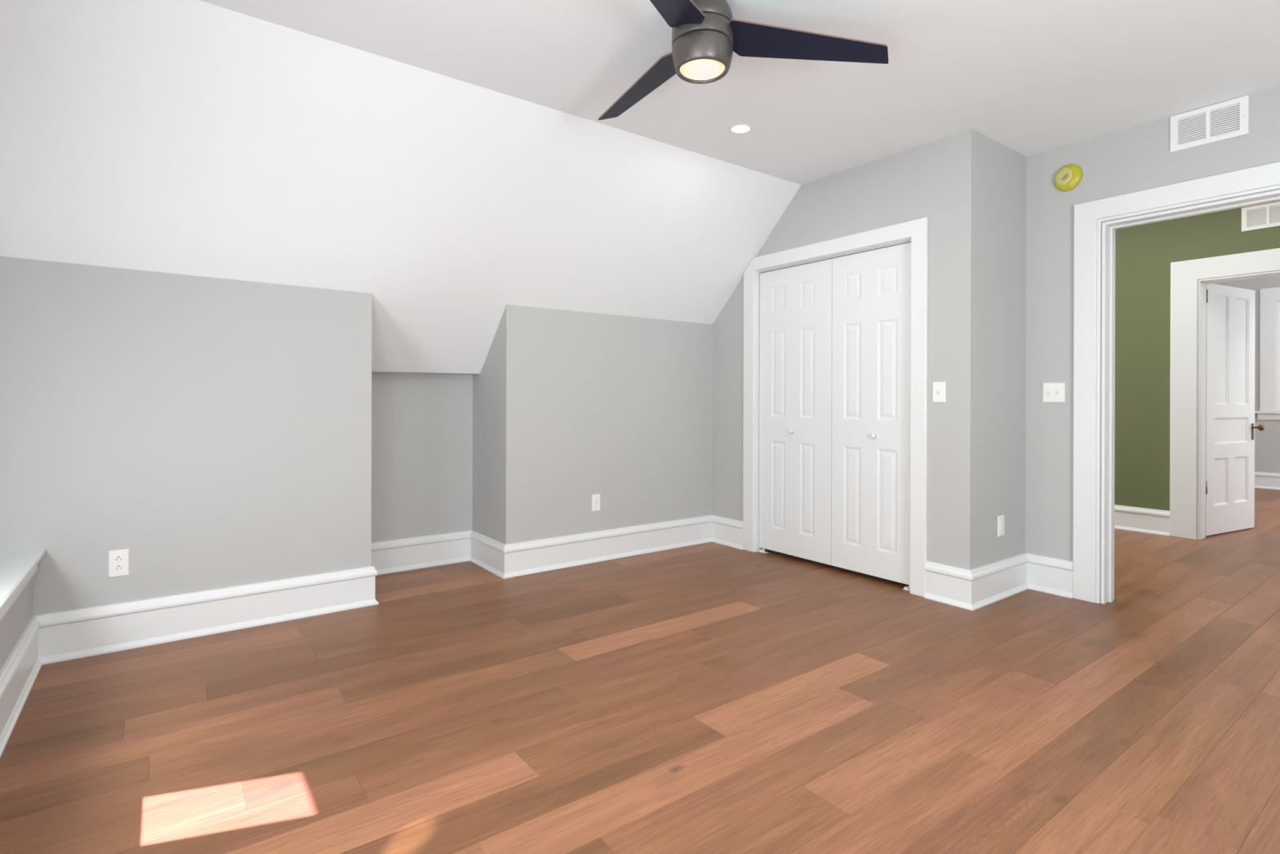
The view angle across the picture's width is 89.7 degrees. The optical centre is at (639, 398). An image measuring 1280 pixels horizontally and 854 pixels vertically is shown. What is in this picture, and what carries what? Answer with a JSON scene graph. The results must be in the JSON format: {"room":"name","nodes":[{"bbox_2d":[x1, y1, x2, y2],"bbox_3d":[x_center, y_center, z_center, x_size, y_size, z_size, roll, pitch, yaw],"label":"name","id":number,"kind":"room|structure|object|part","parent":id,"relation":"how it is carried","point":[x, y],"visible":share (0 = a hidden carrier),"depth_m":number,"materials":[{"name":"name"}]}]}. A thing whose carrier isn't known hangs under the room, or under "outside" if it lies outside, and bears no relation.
{"room":"empty attic bedroom","nodes":[
{"label":"empty attic bedroom","id":0,"kind":"room"},
{"bbox_2d":[0,575,33,671],"bbox_3d":[-0.780,-0.212,0.026,0.378,2.600,6.173,0,0,-37],"label":"wall","id":1,"kind":"structure","parent":0,"point":[16,619],"depth_m":2.31,"materials":[{"name":"grey paint"}]},
{"bbox_2d":[0,564,37,621],"bbox_3d":[-1.997,0.669,2.001,0.024,0.059,1.531,0,0,-37],"label":"trim","id":2,"kind":"structure","parent":1,"relation":"attached to","point":[25,582],"depth_m":2.26,"materials":[{"name":"white paint"}]},
{"bbox_2d":[0,615,42,757],"bbox_3d":[-0.679,0.989,0.229,0.031,0.198,5.973,0,0,-37],"label":"baseboard","id":3,"kind":"structure","parent":1,"relation":"attached to","point":[19,673],"depth_m":2.23,"materials":[{"name":"white paint"}]},
{"bbox_2d":[0,547,45,613],"bbox_3d":[-2.083,0.626,1.944,0.255,0.026,1.543,0,0,-37],"label":"window sill","id":4,"kind":"structure","parent":1,"relation":"attached to","point":[15,566],"depth_m":2.33,"materials":[{"name":"white paint"}]},
{"bbox_2d":[0,256,372,615],"bbox_3d":[-2.408,0.257,3.147,1.886,1.650,0.777,0,0,-37],"label":"wall","id":5,"kind":"structure","parent":0,"point":[216,432],"depth_m":2.90,"materials":[{"name":"grey paint"}]},
{"bbox_2d":[108,548,128,577],"bbox_3d":[-2.250,0.712,2.776,0.070,0.114,0.008,0,0,-37],"label":"wall outlet","id":6,"kind":"object","parent":5,"relation":"attached to","point":[118,560],"visible":1,"depth_m":2.77,"materials":[{"name":"white plastic"}]},
{"bbox_2d":[113,564,123,571],"bbox_3d":[-2.249,0.731,2.774,0.033,0.028,0.002,0,0,-37],"label":"receptacle","id":7,"kind":"object","parent":6,"relation":"attached to","point":[117,567],"depth_m":2.77,"materials":[{"name":"white plastic"}]},
{"bbox_2d":[113,555,124,562],"bbox_3d":[-2.249,0.692,2.774,0.033,0.028,0.002,0,0,-37],"label":"receptacle","id":8,"kind":"object","parent":6,"relation":"attached to","point":[117,558],"depth_m":2.77,"materials":[{"name":"white plastic"}]},
{"bbox_2d":[35,566,378,664],"bbox_3d":[-1.924,0.985,3.005,1.339,0.198,0.031,0,0,-37],"label":"baseboard","id":9,"kind":"structure","parent":5,"relation":"attached to","point":[71,634],"depth_m":2.93,"materials":[{"name":"white paint"}]},
{"bbox_2d":[0,0,800,373],"bbox_3d":[-0.755,-0.852,3.682,5.173,1.389,1.256,0,0,-37],"label":"ceiling","id":10,"kind":"structure","parent":0,"point":[187,137],"depth_m":2.92,"materials":[{"name":"paint"}]},
{"bbox_2d":[371,372,472,542],"bbox_3d":[-1.507,0.435,4.181,0.814,1.298,0.191,0,0,-37],"label":"wall niche","id":11,"kind":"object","parent":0,"point":[422,423],"visible":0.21,"depth_m":4.13,"materials":[{"name":"grey paint"}]},
{"bbox_2d":[371,529,471,574],"bbox_3d":[-1.442,0.986,4.092,0.794,0.198,0.031,0,0,-37],"label":"baseboard","id":12,"kind":"structure","parent":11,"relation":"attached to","point":[397,555],"depth_m":4.12,"materials":[{"name":"white paint"}]},
{"bbox_2d":[371,371,474,374],"bbox_3d":[-1.456,-0.223,4.115,0.794,0.120,0.272,0,0,-37],"label":"ceiling","id":13,"kind":"structure","parent":0,"point":[371,371],"depth_m":4.18,"materials":[{"name":"grey paint"}]},
{"bbox_2d":[472,304,712,544],"bbox_3d":[-0.305,0.258,4.743,1.805,1.659,0.720,0,0,-37],"label":"wall","id":14,"kind":"structure","parent":0,"point":[569,407],"depth_m":4.28,"materials":[{"name":"grey paint"}]},
{"bbox_2d":[469,529,505,578],"bbox_3d":[-0.978,0.987,4.107,0.031,0.198,0.560,0,0,-37],"label":"baseboard","id":15,"kind":"structure","parent":14,"relation":"attached to","point":[487,553],"depth_m":4.08,"materials":[{"name":"white paint"}]},
{"bbox_2d":[591,493,600,511],"bbox_3d":[-0.292,0.698,4.301,0.066,0.112,0.008,0,0,-37],"label":"wall plate","id":16,"kind":"object","parent":14,"relation":"attached to","point":[595,498],"visible":1,"depth_m":4.30,"materials":[{"name":"white plastic"}]},
{"bbox_2d":[502,515,711,578],"bbox_3d":[-0.136,0.989,4.403,1.736,0.198,0.031,0,0,-37],"label":"baseboard","id":17,"kind":"structure","parent":14,"relation":"attached to","point":[526,557],"depth_m":4.31,"materials":[{"name":"white paint"}]},
{"bbox_2d":[0,488,1279,853],"bbox_3d":[3.546,1.149,3.775,12.200,0.100,7.232,0,0,-37],"label":"floor","id":18,"kind":"structure","parent":0,"point":[709,697],"depth_m":2.16,"materials":[{"name":"brown wood"}]},
{"bbox_2d":[758,548,768,553],"bbox_3d":[0.878,1.076,4.568,0.040,0.031,0.060,0,0,-37],"label":"pivot bracket","id":19,"kind":"object","parent":18,"relation":"on","point":[762,550],"visible":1,"depth_m":4.56,"materials":[{"name":"white metal"}]},
{"bbox_2d":[902,584,910,591],"bbox_3d":[1.541,1.078,3.675,0.040,0.031,0.060,0,0,-37],"label":"pivot bracket","id":20,"kind":"object","parent":18,"relation":"on","point":[906,588],"visible":0.74,"depth_m":3.67,"materials":[{"name":"white metal"}]},
{"bbox_2d":[198,0,1279,185],"bbox_3d":[1.254,-1.470,0.977,5.173,0.120,5.480,0,0,-37],"label":"ceiling","id":21,"kind":"structure","parent":0,"point":[1030,77],"depth_m":2.71,"materials":[{"name":"paint"}]},
{"bbox_2d":[728,124,752,133],"bbox_3d":[0.527,-1.410,3.367,0.122,0.004,0.122,0,0,-37],"label":"recessed light","id":22,"kind":"object","parent":21,"relation":"in","point":[738,128],"visible":1,"depth_m":3.36,"materials":[{"name":"white plastic"}]},
{"bbox_2d":[598,0,888,119],"bbox_3d":[0.129,-1.286,2.393,1.196,0.256,1.082,0,0,-37],"label":"ceiling fan","id":23,"kind":"object","parent":21,"relation":"hanging from","point":[705,33],"visible":1,"depth_m":2.26,"materials":[{"name":"black metal"}]},
{"bbox_3d":[0.031,-1.262,2.607,0.287,0.006,0.564,-14,4,-17],"label":"blade","id":24,"kind":"part","parent":23,"relation":"part of","materials":[{"name":"black wood"}]},
{"bbox_3d":[0.030,-1.261,1.948,0.287,0.006,0.564,18,12,41],"label":"blade","id":25,"kind":"part","parent":23,"relation":"part of","materials":[{"name":"black wood"}]},
{"bbox_3d":[0.601,-1.260,2.276,0.564,0.006,0.287,0,-13,13],"label":"blade","id":26,"kind":"part","parent":23,"relation":"part of","materials":[{"name":"black wood"}]},
{"bbox_2d":[711,128,980,569],"bbox_3d":[1.180,-0.159,4.174,0.100,2.503,1.963,0,0,-37],"label":"wall","id":27,"kind":"structure","parent":0,"point":[938,180],"depth_m":3.51,"materials":[{"name":"grey paint"}]},
{"bbox_2d":[711,515,742,549],"bbox_3d":[0.642,0.992,4.784,0.031,0.198,0.346,0,0,-37],"label":"baseboard","id":28,"kind":"structure","parent":27,"relation":"attached to","point":[726,531],"depth_m":4.77,"materials":[{"name":"white paint"}]},
{"bbox_2d":[759,258,832,564],"bbox_3d":[1.036,0.085,4.336,0.062,1.950,0.614,0,0,-37],"label":"door","id":29,"kind":"structure","parent":27,"relation":"in","point":[795,376],"depth_m":4.32,"materials":[{"name":"white paint"}]},
{"bbox_3d":[1.017,0.220,4.334,0.030,0.033,0.033,0,0,-37],"label":"knob","id":30,"kind":"part","parent":29,"relation":"part of","materials":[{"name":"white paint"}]},
{"bbox_2d":[759,240,911,273],"bbox_3d":[1.213,-0.898,4.122,0.033,0.005,1.179,0,0,-37],"label":"closet track","id":31,"kind":"object","parent":27,"relation":"attached to","point":[906,242],"visible":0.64,"depth_m":4.05,"materials":[{"name":"white metal"}]},
{"bbox_2d":[742,217,928,596],"bbox_3d":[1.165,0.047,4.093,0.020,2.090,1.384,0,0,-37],"label":"door frame","id":32,"kind":"structure","parent":27,"relation":"attached to","point":[916,229],"depth_m":3.60,"materials":[{"name":"white paint"}]},
{"bbox_2d":[831,242,911,585],"bbox_3d":[1.384,0.086,3.866,0.062,1.950,0.550,0,0,-37],"label":"door","id":33,"kind":"structure","parent":27,"relation":"in","point":[871,295],"depth_m":3.85,"materials":[{"name":"white paint"}]},
{"bbox_3d":[1.390,0.221,3.832,0.030,0.033,0.033,0,0,-37],"label":"knob","id":34,"kind":"part","parent":33,"relation":"part of","materials":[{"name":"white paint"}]},
{"bbox_2d":[933,382,945,402],"bbox_3d":[1.618,-0.034,3.486,0.017,0.112,0.070,0,0,-37],"label":"light switch","id":35,"kind":"object","parent":27,"relation":"attached to","point":[939,388],"visible":1,"depth_m":3.48,"materials":[{"name":"white plastic"}]},
{"bbox_2d":[924,560,973,610],"bbox_3d":[1.649,0.995,3.428,0.031,0.198,0.264,0,0,-37],"label":"baseboard","id":36,"kind":"structure","parent":27,"relation":"attached to","point":[944,584],"depth_m":3.43,"materials":[{"name":"white paint"}]},
{"bbox_2d":[979,133,1026,566],"bbox_3d":[1.996,-0.157,3.619,0.548,2.503,0.100,0,0,-37],"label":"wall","id":37,"kind":"structure","parent":0,"point":[1002,328],"depth_m":3.56,"materials":[{"name":"grey paint"}]},
{"bbox_2d":[969,552,1028,610],"bbox_3d":[1.979,0.996,3.528,0.679,0.198,0.031,0,0,-37],"label":"baseboard","id":38,"kind":"structure","parent":37,"relation":"attached to","point":[991,583],"depth_m":3.51,"materials":[{"name":"white paint"}]},
{"bbox_2d":[997,515,1004,536],"bbox_3d":[1.998,0.704,3.556,0.068,0.112,0.008,0,0,-37],"label":"wall plate","id":39,"kind":"object","parent":37,"relation":"attached to","point":[1000,518],"visible":1,"depth_m":3.55,"materials":[{"name":"white plastic"}]},
{"bbox_2d":[1025,86,1279,603],"bbox_3d":[3.543,-0.152,2.111,0.140,2.503,4.367,0,0,-37],"label":"wall","id":40,"kind":"structure","parent":0,"point":[1139,157],"depth_m":3.58,"materials":[{"name":"grey paint"}]},
{"bbox_2d":[1026,552,1072,598],"bbox_3d":[2.304,0.997,3.632,0.031,0.198,0.251,0,0,-37],"label":"baseboard","id":41,"kind":"structure","parent":40,"relation":"attached to","point":[1048,575],"depth_m":3.62,"materials":[{"name":"white paint"}]},
{"bbox_2d":[1042,382,1065,402],"bbox_3d":[2.326,-0.033,3.619,0.017,0.110,0.112,0,0,-37],"label":"light switch","id":42,"kind":"object","parent":40,"relation":"attached to","point":[1051,392],"visible":1,"depth_m":3.62,"materials":[{"name":"white plastic"}]},
{"bbox_2d":[1053,164,1082,191],"bbox_3d":[2.364,-1.223,3.558,0.034,0.146,0.138,0,0,-37],"label":"smoke detector","id":43,"kind":"object","parent":40,"relation":"attached to","point":[1068,177],"visible":1,"depth_m":3.54,"materials":[{"name":"yellow plastic"}]},
{"bbox_2d":[1072,161,1279,604],"bbox_3d":[2.785,0.018,3.119,0.168,2.158,1.142,0,0,-37],"label":"door frame","id":44,"kind":"structure","parent":40,"relation":"attached to","point":[1089,216],"depth_m":3.45,"materials":[{"name":"white paint"}]},
{"bbox_2d":[1169,95,1248,152],"bbox_3d":[2.728,-1.313,3.088,0.010,0.177,0.287,0,0,-37],"label":"air vent","id":45,"kind":"object","parent":40,"relation":"in","point":[1228,119],"visible":1,"depth_m":3.08,"materials":[{"name":"white metal"}]},
{"bbox_2d":[1114,200,1279,511],"bbox_3d":[4.746,-0.272,4.612,0.130,2.750,6.950,0,0,-37],"label":"wall","id":46,"kind":"structure","parent":0,"point":[1144,254],"depth_m":5.27,"materials":[{"name":"green paint"}]},
{"bbox_2d":[1114,504,1169,536],"bbox_3d":[3.470,1.000,6.191,0.031,0.198,2.597,0,0,-37],"label":"baseboard","id":47,"kind":"structure","parent":46,"relation":"attached to","point":[1151,521],"depth_m":5.29,"materials":[{"name":"white paint"}]},
{"bbox_2d":[1169,248,1279,539],"bbox_3d":[4.654,0.008,4.720,0.160,2.188,1.173,0,0,-37],"label":"door frame","id":48,"kind":"structure","parent":46,"relation":"attached to","point":[1186,276],"depth_m":5.04,"materials":[{"name":"white paint"}]},
{"bbox_2d":[1205,284,1264,535],"bbox_3d":[4.855,0.087,5.257,0.814,2.008,0.113,0,0,-26],"label":"door","id":49,"kind":"structure","parent":46,"relation":"in","point":[1230,427],"depth_m":5.27,"materials":[{"name":"white paint"}]},
{"bbox_3d":[5.194,0.244,5.399,0.054,0.054,0.072,0,0,-26],"label":"knob","id":50,"kind":"part","parent":49,"relation":"part of","materials":[{"name":"gold metal"}]},
{"bbox_2d":[1241,201,1279,231],"bbox_3d":[4.594,-1.338,4.703,0.010,0.176,0.287,0,0,-37],"label":"air vent","id":51,"kind":"object","parent":46,"relation":"in","point":[1264,215],"visible":1,"depth_m":4.73,"materials":[{"name":"white metal"}]},
{"bbox_2d":[1213,276,1279,473],"bbox_3d":[8.381,-0.262,7.216,0.200,2.750,6.800,0,0,-37],"label":"wall","id":52,"kind":"structure","parent":0,"point":[1267,441],"depth_m":7.96,"materials":[{"name":"grey paint"}]},
{"bbox_2d":[1254,471,1279,489],"bbox_3d":[8.285,1.013,7.147,0.031,0.198,6.400,0,0,-37],"label":"baseboard","id":53,"kind":"structure","parent":52,"relation":"attached to","point":[1262,480],"depth_m":7.91,"materials":[{"name":"white paint"}]},
{"bbox_2d":[1254,410,1279,420],"bbox_3d":[8.079,0.212,7.449,0.105,0.110,1.392,0,0,-37],"label":"window sill","id":54,"kind":"structure","parent":52,"relation":"attached to","point":[1261,415],"depth_m":7.89,"materials":[{"name":"white paint"}]},
{"bbox_2d":[1259,287,1279,411],"bbox_3d":[8.111,-0.598,7.471,0.112,1.510,1.312,0,0,-37],"label":"window","id":55,"kind":"structure","parent":52,"relation":"in","point":[1278,302],"depth_m":7.89,"materials":[{"name":"white glass"}]}
]}

